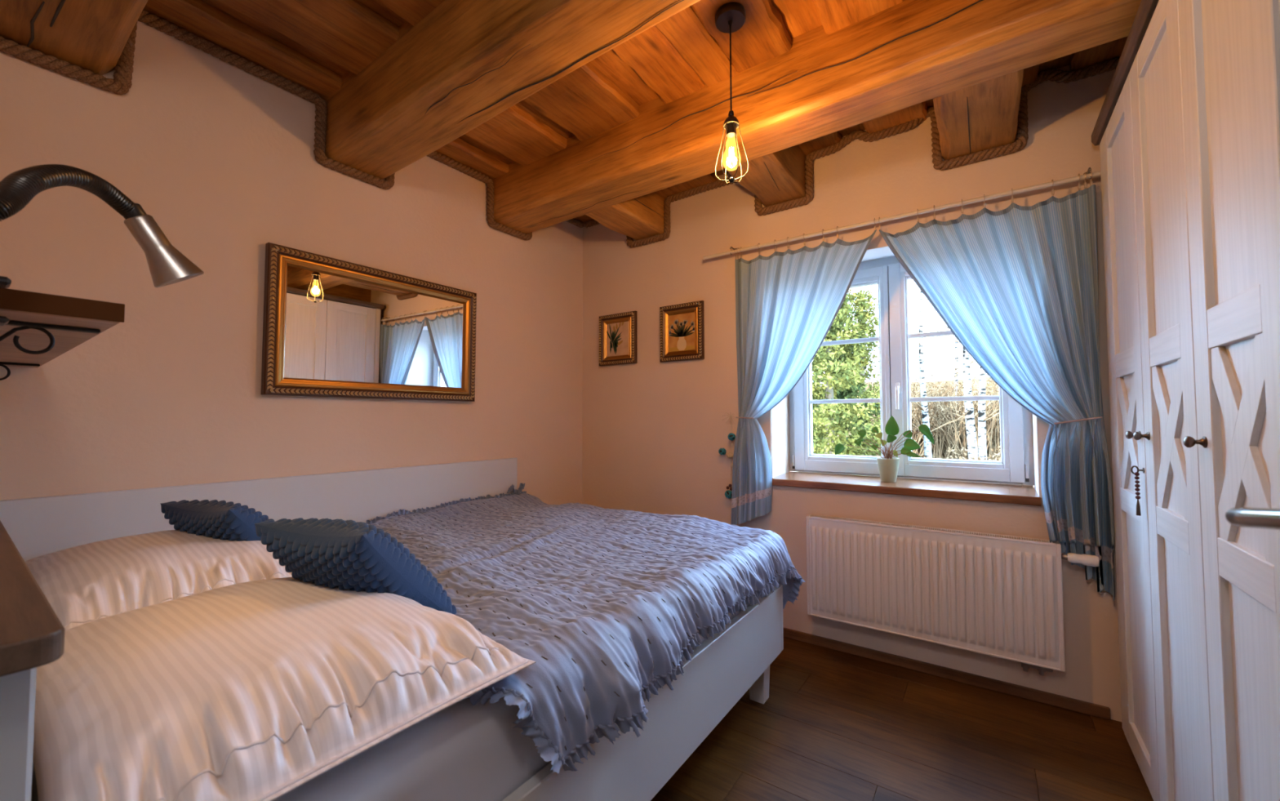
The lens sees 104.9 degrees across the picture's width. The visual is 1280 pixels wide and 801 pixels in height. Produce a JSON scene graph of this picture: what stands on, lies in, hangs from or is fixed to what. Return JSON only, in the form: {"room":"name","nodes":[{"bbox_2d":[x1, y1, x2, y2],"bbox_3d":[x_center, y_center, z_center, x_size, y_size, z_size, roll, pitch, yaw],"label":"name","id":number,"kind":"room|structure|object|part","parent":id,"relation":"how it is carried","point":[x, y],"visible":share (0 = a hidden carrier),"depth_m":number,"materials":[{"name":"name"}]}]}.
{"room":"bedroom","nodes":[
{"label":"bedroom","id":0,"kind":"room"},
{"bbox_2d":[0,21,582,504],"bbox_3d":[-1.144,-0.113,2.616,0.200,2.770,3.271,-2,-3,35],"label":"wall","id":1,"kind":"structure","parent":0,"point":[220,156],"depth_m":1.85,"materials":[{"name":"paint"}]},
{"bbox_2d":[0,8,583,240],"bbox_3d":[-1.169,-1.141,2.414,0.044,0.328,2.646,-2,-3,35],"label":"rope","id":2,"kind":"object","parent":1,"relation":"attached to","point":[121,85],"visible":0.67,"depth_m":1.85,"materials":[{"name":"brown fabric"}]},
{"bbox_2d":[261,242,476,401],"bbox_3d":[-1.194,-0.309,2.328,0.052,0.600,0.968,-2,-3,35],"label":"wall mirror","id":3,"kind":"object","parent":1,"relation":"attached to","point":[332,327],"visible":1,"depth_m":2.23,"materials":[{"name":"brown metal"}]},
{"bbox_2d":[284,266,463,387],"bbox_3d":[-1.201,-0.309,2.333,0.006,0.464,0.832,-2,-3,35],"label":"mirror glass","id":4,"kind":"object","parent":3,"relation":"attached to","point":[341,328],"depth_m":2.26,"materials":[{"name":"clear mirror"}]},
{"bbox_2d":[582,65,1121,721],"bbox_3d":[1.086,-0.113,2.754,3.687,2.770,0.575,-2,-3,35],"label":"wall","id":5,"kind":"structure","parent":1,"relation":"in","point":[654,432],"depth_m":2.57,"materials":[{"name":"paint"}]},
{"bbox_2d":[599,311,637,365],"bbox_3d":[-0.154,-0.411,3.296,0.308,0.342,0.034,-2,-3,35],"label":"framed painting","id":6,"kind":"object","parent":5,"relation":"attached to","point":[618,332],"visible":1,"depth_m":3.29,"materials":[{"name":"brown metal"}]},
{"bbox_3d":[-0.154,-0.411,3.296,0.240,0.274,0.013,-2,-3,35],"label":"gold moulding","id":7,"kind":"part","parent":6,"relation":"part of","materials":[{"name":"brown metal"}]},
{"bbox_2d":[659,300,704,362],"bbox_3d":[0.251,-0.418,3.011,0.302,0.348,0.034,-2,-3,35],"label":"framed painting","id":8,"kind":"object","parent":5,"relation":"attached to","point":[682,326],"visible":1,"depth_m":3.01,"materials":[{"name":"brown metal"}]},
{"bbox_3d":[0.251,-0.418,3.011,0.234,0.280,0.013,-2,-3,35],"label":"gold moulding","id":9,"kind":"part","parent":8,"relation":"part of","materials":[{"name":"brown metal"}]},
{"bbox_2d":[718,411,736,498],"bbox_3d":[0.498,0.330,2.788,0.110,0.531,0.049,-2,-3,35],"label":"garland","id":10,"kind":"object","parent":5,"relation":"hanging from","point":[731,436],"visible":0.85,"depth_m":2.77,"materials":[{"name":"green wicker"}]},
{"bbox_2d":[584,56,1120,248],"bbox_3d":[0.942,-1.190,2.551,3.252,0.313,0.044,-2,-3,35],"label":"rope","id":11,"kind":"object","parent":5,"relation":"attached to","point":[1059,76],"visible":0.73,"depth_m":2.29,"materials":[{"name":"brown fabric"}]},
{"bbox_2d":[835,415,934,482],"bbox_3d":[1.250,0.246,2.543,0.464,0.338,0.105,-2,-3,35],"label":"potted plant","id":12,"kind":"object","parent":5,"relation":"on","point":[888,466],"visible":1,"depth_m":2.50,"materials":[{"name":"green plant"}]},
{"bbox_3d":[1.181,0.274,2.587,0.208,0.078,0.014,-2,-3,38],"label":"stem","id":13,"kind":"part","parent":12,"relation":"part of","materials":[{"name":"brown"}]},
{"bbox_3d":[1.274,0.355,2.522,0.105,0.119,0.105,-2,-3,35],"label":"pot","id":14,"kind":"part","parent":12,"relation":"part of","materials":[{"name":"beige ceramic"}]},
{"bbox_3d":[1.348,0.225,2.486,0.161,0.167,0.043,-2,-3,35],"label":"stem","id":15,"kind":"part","parent":12,"relation":"part of","materials":[{"name":"brown"}]},
{"bbox_3d":[1.325,0.215,2.486,0.167,0.187,0.015,-2,-3,35],"label":"stem","id":16,"kind":"part","parent":12,"relation":"part of","materials":[{"name":"brown"}]},
{"bbox_2d":[702,167,1100,260],"bbox_3d":[1.089,-0.867,2.414,1.715,0.056,0.076,-2,-3,35],"label":"curtain rod","id":17,"kind":"object","parent":5,"relation":"attached to","point":[1097,174],"visible":0.96,"depth_m":2.24,"materials":[{"name":"beige wood"}]},
{"bbox_2d":[730,217,876,524],"bbox_3d":[0.828,-0.087,2.545,0.760,1.556,0.100,-2,-3,35],"label":"curtain","id":18,"kind":"object","parent":17,"relation":"hanging from","point":[788,302],"visible":1,"depth_m":2.62,"materials":[{"name":"fabric"}]},
{"bbox_2d":[878,171,1115,600],"bbox_3d":[1.461,-0.060,2.097,0.780,1.647,0.104,-2,-3,35],"label":"curtain","id":19,"kind":"object","parent":17,"relation":"hanging from","point":[1016,286],"visible":0.98,"depth_m":1.98,"materials":[{"name":"fabric"}]},
{"bbox_2d":[789,256,1034,485],"bbox_3d":[1.393,-0.193,2.698,1.177,1.227,0.139,-2,-3,35],"label":"window","id":20,"kind":"structure","parent":5,"relation":"attached to","point":[1015,466],"depth_m":2.68,"materials":[{"name":"white plastic"}]},
{"bbox_3d":[1.173,-0.163,2.877,0.528,1.157,0.067,-2,-3,35],"label":"sash","id":21,"kind":"part","parent":20,"relation":"part of","materials":[{"name":"grey plastic"}]},
{"bbox_3d":[1.385,-0.025,2.644,0.020,0.145,0.051,-2,-3,35],"label":"handle","id":22,"kind":"part","parent":20,"relation":"part of","materials":[{"name":"white plastic"}]},
{"bbox_3d":[1.624,-0.176,2.560,0.567,1.157,0.067,-2,-3,35],"label":"sash","id":23,"kind":"part","parent":20,"relation":"part of","materials":[{"name":"grey plastic"}]},
{"bbox_2d":[782,626,1111,719],"bbox_3d":[0.693,1.228,2.654,2.697,0.045,0.014,-2,-3,35],"label":"baseboard","id":24,"kind":"structure","parent":5,"relation":"attached to","point":[1055,700],"depth_m":2.15,"materials":[{"name":"brown wood"}]},
{"bbox_2d":[805,514,1098,675],"bbox_3d":[1.302,0.833,2.182,1.086,0.529,0.106,-2,-3,35],"label":"radiator","id":25,"kind":"object","parent":5,"relation":"attached to","point":[1002,597],"visible":0.98,"depth_m":2.12,"materials":[{"name":"white metal"}]},
{"bbox_2d":[810,514,1054,542],"bbox_3d":[1.254,0.574,2.217,0.947,0.006,0.055,-2,-3,35],"label":"grille","id":26,"kind":"object","parent":25,"relation":"attached to","point":[979,536],"depth_m":2.18,"materials":[{"name":"metal"}]},
{"bbox_2d":[143,0,1128,224],"bbox_3d":[0.157,-1.416,1.502,3.606,0.157,2.871,-2,-3,35],"label":"ceiling","id":27,"kind":"structure","parent":0,"point":[311,44],"depth_m":1.88,"materials":[{"name":"brown wood"}]},
{"bbox_2d":[0,0,147,75],"bbox_3d":[-0.463,-1.255,0.574,3.557,0.346,0.281,-2,-3,35],"label":"ceiling beam","id":28,"kind":"structure","parent":27,"relation":"attached to","point":[92,35],"depth_m":1.40,"materials":[{"name":"brown wood"}]},
{"bbox_2d":[324,0,700,178],"bbox_3d":[0.051,-1.240,1.303,3.557,0.323,0.280,-2,-3,35],"label":"ceiling beam","id":29,"kind":"structure","parent":27,"relation":"attached to","point":[466,63],"depth_m":1.67,"materials":[{"name":"brown wood"}]},
{"bbox_2d":[585,191,665,240],"bbox_3d":[-0.093,-1.185,2.973,0.257,0.264,0.581,-2,-3,35],"label":"joist","id":30,"kind":"object","parent":27,"relation":"attached to","point":[641,217],"visible":0.51,"depth_m":2.95,"materials":[{"name":"brown wood"}]},
{"bbox_2d":[715,2,748,183],"bbox_3d":[0.312,-1.037,1.686,0.110,0.591,0.112,-2,-3,35],"label":"pendant lamp","id":31,"kind":"object","parent":27,"relation":"hanging from","point":[730,17],"visible":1,"depth_m":1.68,"materials":[{"name":"black metal"}]},
{"bbox_3d":[0.312,-1.137,1.690,0.005,0.330,0.005,1,-3,-32],"label":"cord","id":32,"kind":"part","parent":31,"relation":"part of","materials":[{"name":"black metal"}]},
{"bbox_2d":[726,144,806,206],"bbox_3d":[0.630,-1.206,2.464,0.246,0.265,0.581,-2,-3,35],"label":"joist","id":33,"kind":"object","parent":27,"relation":"attached to","point":[777,177],"visible":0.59,"depth_m":2.43,"materials":[{"name":"brown wood"}]},
{"bbox_2d":[492,0,1141,233],"bbox_3d":[0.559,-1.221,2.025,3.557,0.307,0.266,-2,-3,35],"label":"ceiling beam","id":34,"kind":"structure","parent":27,"relation":"attached to","point":[908,53],"depth_m":1.84,"materials":[{"name":"brown wood"}]},
{"bbox_2d":[933,69,1023,159],"bbox_3d":[1.342,-1.226,1.964,0.271,0.266,0.581,-2,-3,35],"label":"joist","id":35,"kind":"object","parent":27,"relation":"attached to","point":[983,116],"visible":0.59,"depth_m":1.90,"materials":[{"name":"brown wood"}]},
{"bbox_2d":[650,636,1153,800],"bbox_3d":[-0.399,1.219,0.458,3.837,0.100,4.961,-2,-3,35],"label":"floor","id":36,"kind":"structure","parent":0,"point":[832,725],"depth_m":1.72,"materials":[{"name":"brown wood"}]},
{"bbox_2d":[0,457,783,800],"bbox_3d":[-0.660,0.742,1.684,1.598,0.949,2.148,-2,-3,35],"label":"bed","id":37,"kind":"object","parent":36,"relation":"on","point":[720,670],"visible":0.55,"depth_m":1.49,"materials":[{"name":"grey paint"}]},
{"bbox_3d":[-1.254,0.727,0.861,1.531,0.918,0.117,-2,-3,35],"label":"headboard","id":38,"kind":"part","parent":37,"relation":"part of","materials":[{"name":"grey paint"}]},
{"bbox_3d":[-1.233,0.252,0.871,1.576,0.029,0.132,-2,-3,35],"label":"headboard","id":39,"kind":"part","parent":37,"relation":"part of","materials":[{"name":"brown wood"}]},
{"bbox_3d":[-1.291,0.675,2.162,0.020,0.721,1.907,-2,-3,35],"label":"wall panel","id":40,"kind":"part","parent":37,"relation":"part of","materials":[{"name":"grey paint"}]},
{"bbox_2d":[31,595,760,800],"bbox_3d":[-0.623,0.775,1.720,1.521,0.385,1.938,-2,-3,35],"label":"mattress","id":41,"kind":"object","parent":37,"relation":"on","point":[463,751],"visible":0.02,"depth_m":0.84,"materials":[{"name":"grey fabric"}]},
{"bbox_2d":[25,529,292,630],"bbox_3d":[-1.313,0.475,1.361,0.830,0.190,0.600,-2,-3,35],"label":"pillow","id":42,"kind":"object","parent":41,"relation":"on","point":[86,583],"visible":0.43,"depth_m":1.18,"materials":[{"name":"white fabric"}]},
{"bbox_2d":[160,499,273,541],"bbox_3d":[-1.217,0.436,1.514,0.373,0.279,0.274,-1,-2,25],"label":"cushion","id":43,"kind":"object","parent":41,"relation":"on","point":[215,519],"visible":0.29,"depth_m":1.39,"materials":[{"name":"blue fabric"}]},
{"bbox_2d":[32,576,535,800],"bbox_3d":[-0.717,0.467,0.935,0.846,0.146,0.600,-2,-3,35],"label":"pillow","id":44,"kind":"object","parent":41,"relation":"on","point":[254,690],"visible":0.87,"depth_m":0.73,"materials":[{"name":"white fabric"}]},
{"bbox_2d":[254,517,456,614],"bbox_3d":[-0.661,0.409,1.167,0.372,0.282,0.277,-1,-2,26],"label":"cushion","id":45,"kind":"object","parent":44,"relation":"on","point":[351,554],"visible":0.66,"depth_m":1.06,"materials":[{"name":"blue fabric"}]},
{"bbox_2d":[365,482,804,774],"bbox_3d":[-0.427,0.679,1.924,1.713,0.463,1.642,-2,-3,35],"label":"bedspread","id":46,"kind":"object","parent":41,"relation":"on","point":[608,606],"visible":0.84,"depth_m":1.42,"materials":[{"name":"blue fabric"}]},
{"bbox_3d":[0.010,0.892,1.265,0.028,0.272,1.992,-2,-3,35],"label":"rail","id":47,"kind":"part","parent":37,"relation":"part of","materials":[{"name":"grey paint"}]},
{"bbox_3d":[0.491,1.077,2.031,0.072,0.300,0.072,-2,-3,35],"label":"leg","id":48,"kind":"part","parent":37,"relation":"part of","materials":[{"name":"grey paint"}]},
{"bbox_3d":[-0.041,0.940,2.538,1.575,0.272,0.028,-2,-3,35],"label":"foot panel","id":49,"kind":"part","parent":37,"relation":"part of","materials":[{"name":"grey paint"}]},
{"bbox_2d":[1091,0,1279,800],"bbox_3d":[1.607,0.063,1.119,0.643,2.252,1.422,-2,-3,35],"label":"wardrobe","id":50,"kind":"object","parent":36,"relation":"on","point":[1186,131],"visible":1,"depth_m":1.09,"materials":[{"name":"white wood"}]},
{"bbox_3d":[1.766,0.107,1.827,0.020,2.193,0.046,-2,-3,35],"label":"post","id":51,"kind":"part","parent":50,"relation":"part of","materials":[{"name":"white wood"}]},
{"bbox_3d":[1.620,-0.953,1.664,0.021,0.075,0.272,-2,-3,35],"label":"rail","id":52,"kind":"part","parent":50,"relation":"part of","materials":[{"name":"white wood"}]},
{"bbox_3d":[1.621,-0.125,1.633,0.021,0.082,0.272,-2,-3,35],"label":"rail","id":53,"kind":"part","parent":50,"relation":"part of","materials":[{"name":"white wood"}]},
{"bbox_3d":[1.609,-1.040,1.157,0.630,0.045,1.422,-2,-3,35],"label":"crown","id":54,"kind":"part","parent":50,"relation":"part of","materials":[{"name":"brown wood"}]},
{"bbox_3d":[1.622,0.340,1.615,0.021,0.077,0.272,-2,-3,35],"label":"rail","id":55,"kind":"part","parent":50,"relation":"part of","materials":[{"name":"white wood"}]},
{"bbox_3d":[1.627,0.096,1.621,0.008,2.035,0.284,-2,-3,35],"label":"door","id":56,"kind":"part","parent":50,"relation":"part of","materials":[{"name":"white wood"}]},
{"bbox_3d":[1.500,0.105,1.497,0.032,0.025,0.025,-2,-3,35],"label":"knob","id":57,"kind":"part","parent":50,"relation":"part of","materials":[{"name":"grey metal"}]},
{"bbox_2d":[1130,465,1144,515],"bbox_3d":[1.487,0.269,1.468,0.028,0.148,0.016,-2,-3,35],"label":"tassel","id":58,"kind":"object","parent":50,"relation":"hanging from","point":[1136,473],"visible":1,"depth_m":1.47,"materials":[{"name":"grey metal"}]},
{"bbox_3d":[1.487,0.208,1.471,0.028,0.026,0.016,-2,-3,35],"label":"blade","id":59,"kind":"part","parent":58,"relation":"part of","materials":[{"name":"grey metal"}]},
{"bbox_3d":[1.624,1.151,1.584,0.021,0.086,0.272,-2,-3,35],"label":"rail","id":60,"kind":"part","parent":50,"relation":"part of","materials":[{"name":"white wood"}]},
{"bbox_3d":[1.442,0.102,1.415,0.032,0.025,0.025,-2,-3,35],"label":"knob","id":61,"kind":"part","parent":50,"relation":"part of","materials":[{"name":"grey metal"}]},
{"bbox_3d":[1.363,-0.967,1.300,0.021,0.075,0.268,-2,-3,35],"label":"rail","id":62,"kind":"part","parent":50,"relation":"part of","materials":[{"name":"white wood"}]},
{"bbox_3d":[1.365,-0.139,1.268,0.021,0.082,0.268,-2,-3,35],"label":"rail","id":63,"kind":"part","parent":50,"relation":"part of","materials":[{"name":"white wood"}]},
{"bbox_3d":[1.370,0.083,1.256,0.008,2.035,0.280,-2,-3,35],"label":"door","id":64,"kind":"part","parent":50,"relation":"part of","materials":[{"name":"white wood"}]},
{"bbox_3d":[1.365,0.326,1.250,0.021,0.077,0.268,-2,-3,35],"label":"rail","id":65,"kind":"part","parent":50,"relation":"part of","materials":[{"name":"white wood"}]},
{"bbox_3d":[1.187,0.089,1.052,0.032,0.025,0.025,-2,-3,35],"label":"knob","id":66,"kind":"part","parent":50,"relation":"part of","materials":[{"name":"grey metal"}]},
{"bbox_3d":[1.116,-0.152,0.915,0.021,0.082,0.244,-2,-3,35],"label":"rail","id":67,"kind":"part","parent":50,"relation":"part of","materials":[{"name":"white wood"}]},
{"bbox_3d":[1.122,0.070,0.903,0.008,2.035,0.256,-2,-3,35],"label":"door","id":68,"kind":"part","parent":50,"relation":"part of","materials":[{"name":"white wood"}]},
{"bbox_3d":[1.117,0.314,0.897,0.021,0.077,0.244,-2,-3,35],"label":"rail","id":69,"kind":"part","parent":50,"relation":"part of","materials":[{"name":"white wood"}]},
{"bbox_3d":[-0.631,-0.202,0.317,3.687,2.770,0.100,-2,-3,35],"label":"wall","id":70,"kind":"structure","parent":0,"visible":0},
{"bbox_2d":[0,287,124,380],"bbox_3d":[-1.388,-0.027,1.045,1.186,0.240,0.228,-2,-3,35],"label":"wall shelf","id":71,"kind":"object","parent":70,"relation":"attached to","point":[42,327],"visible":1,"depth_m":0.79,"materials":[{"name":"brown wood"}]},
{"bbox_2d":[0,164,204,325],"bbox_3d":[-0.803,-0.227,0.709,0.259,0.240,0.310,-2,-3,35],"label":"reading lamp","id":72,"kind":"object","parent":71,"relation":"attached to","point":[167,265],"visible":1,"depth_m":0.77,"materials":[{"name":"black metal"}]},
{"bbox_2d":[1225,0,1279,529],"bbox_3d":[0.382,0.136,0.155,0.117,2.022,0.766,-2,-3,35],"label":"door","id":73,"kind":"structure","parent":70,"relation":"in","point":[1256,517],"depth_m":0.37,"materials":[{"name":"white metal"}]},
{"bbox_3d":[0.508,0.099,0.371,0.076,0.052,0.154,-2,-3,35],"label":"handle","id":74,"kind":"part","parent":73,"relation":"part of","materials":[{"name":"silver metal"}]},
{"label":"outside","id":75,"kind":"structure","parent":0,"visible":0},
{"bbox_2d":[822,377,1033,486],"bbox_3d":[19.227,0.751,27.301,80.000,4.836,60.000,-2,-3,35],"label":"meadow","id":76,"kind":"structure","parent":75,"point":[976,379],"depth_m":22.66,"materials":[{"name":"beige plant"}]},
{"bbox_2d":[807,288,880,476],"bbox_3d":[3.072,0.262,7.799,2.180,4.338,2.205,-1,-2,21],"label":"tree","id":77,"kind":"object","parent":76,"relation":"on","point":[840,372],"visible":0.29,"depth_m":7.40,"materials":[{"name":"green plant"}]},
{"bbox_2d":[812,290,880,473],"bbox_3d":[3.575,-0.507,10.238,2.839,6.147,3.343,0,-2,-7],"label":"spruce","id":78,"kind":"object","parent":76,"relation":"on","point":[840,394],"visible":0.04,"depth_m":9.77,"materials":[{"name":"green plant"}]},
{"bbox_2d":[846,288,881,476],"bbox_3d":[5.386,-0.208,11.880,2.140,5.000,2.073,-2,-3,35],"label":"spruce","id":79,"kind":"object","parent":76,"relation":"on","point":[864,317],"visible":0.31,"depth_m":11.82,"materials":[{"name":"green plant"}]},
{"bbox_2d":[869,289,985,457],"bbox_3d":[6.444,-1.748,11.540,2.461,8.014,2.608,-1,-2,14],"label":"birch tree","id":80,"kind":"object","parent":76,"relation":"on","point":[925,420],"visible":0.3,"depth_m":11.27,"materials":[{"name":"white plant"}]},
{"bbox_2d":[865,356,999,457],"bbox_3d":[8.070,0.120,14.444,4.587,3.048,2.550,-2,-3,35],"label":"shrub","id":81,"kind":"object","parent":76,"relation":"on","point":[917,437],"visible":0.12,"depth_m":13.95,"materials":[{"name":"beige plant"}]},
{"bbox_2d":[908,304,962,403],"bbox_3d":[9.637,-3.155,15.131,2.755,8.591,2.467,0,-2,3],"label":"birch tree","id":82,"kind":"object","parent":76,"relation":"on","point":[956,344],"visible":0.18,"depth_m":15.16,"materials":[{"name":"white plant"}]},
{"bbox_2d":[871,453,1001,484],"bbox_3d":[5.003,1.631,8.408,2.233,1.530,1.426,-2,-3,35],"label":"shrub","id":83,"kind":"object","parent":76,"relation":"on","point":[922,454],"visible":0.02,"depth_m":7.94,"materials":[{"name":"plant"}]},
{"bbox_2d":[909,295,999,482],"bbox_3d":[7.311,-2.250,11.245,3.381,8.833,2.753,0,-2,4],"label":"birch tree","id":84,"kind":"object","parent":76,"relation":"on","point":[970,422],"visible":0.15,"depth_m":11.19,"materials":[{"name":"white plant"}]},
{"bbox_2d":[910,366,1000,461],"bbox_3d":[9.043,0.301,13.331,3.516,2.650,2.157,-2,-3,35],"label":"shrub","id":85,"kind":"object","parent":76,"relation":"on","point":[957,440],"visible":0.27,"depth_m":13.16,"materials":[{"name":"beige plant"}]},
{"bbox_2d":[933,352,999,460],"bbox_3d":[7.594,-2.009,10.975,2.795,8.427,2.929,1,-3,-32],"label":"birch tree","id":86,"kind":"object","parent":76,"relation":"on","point":[982,380],"visible":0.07,"depth_m":10.79,"materials":[{"name":"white plant"}]},
{"bbox_2d":[942,350,999,444],"bbox_3d":[10.371,-0.131,12.906,4.185,2.959,2.630,-2,-3,35],"label":"shrub","id":87,"kind":"object","parent":76,"relation":"on","point":[960,350],"visible":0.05,"depth_m":13.79,"materials":[{"name":"beige plant"}]},
{"bbox_2d":[936,445,1029,485],"bbox_3d":[6.008,1.604,8.236,2.616,1.744,1.597,-2,-3,43],"label":"shrub","id":88,"kind":"object","parent":76,"relation":"on","point":[949,449],"visible":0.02,"depth_m":8.66,"materials":[{"name":"beige plant"}]}
]}

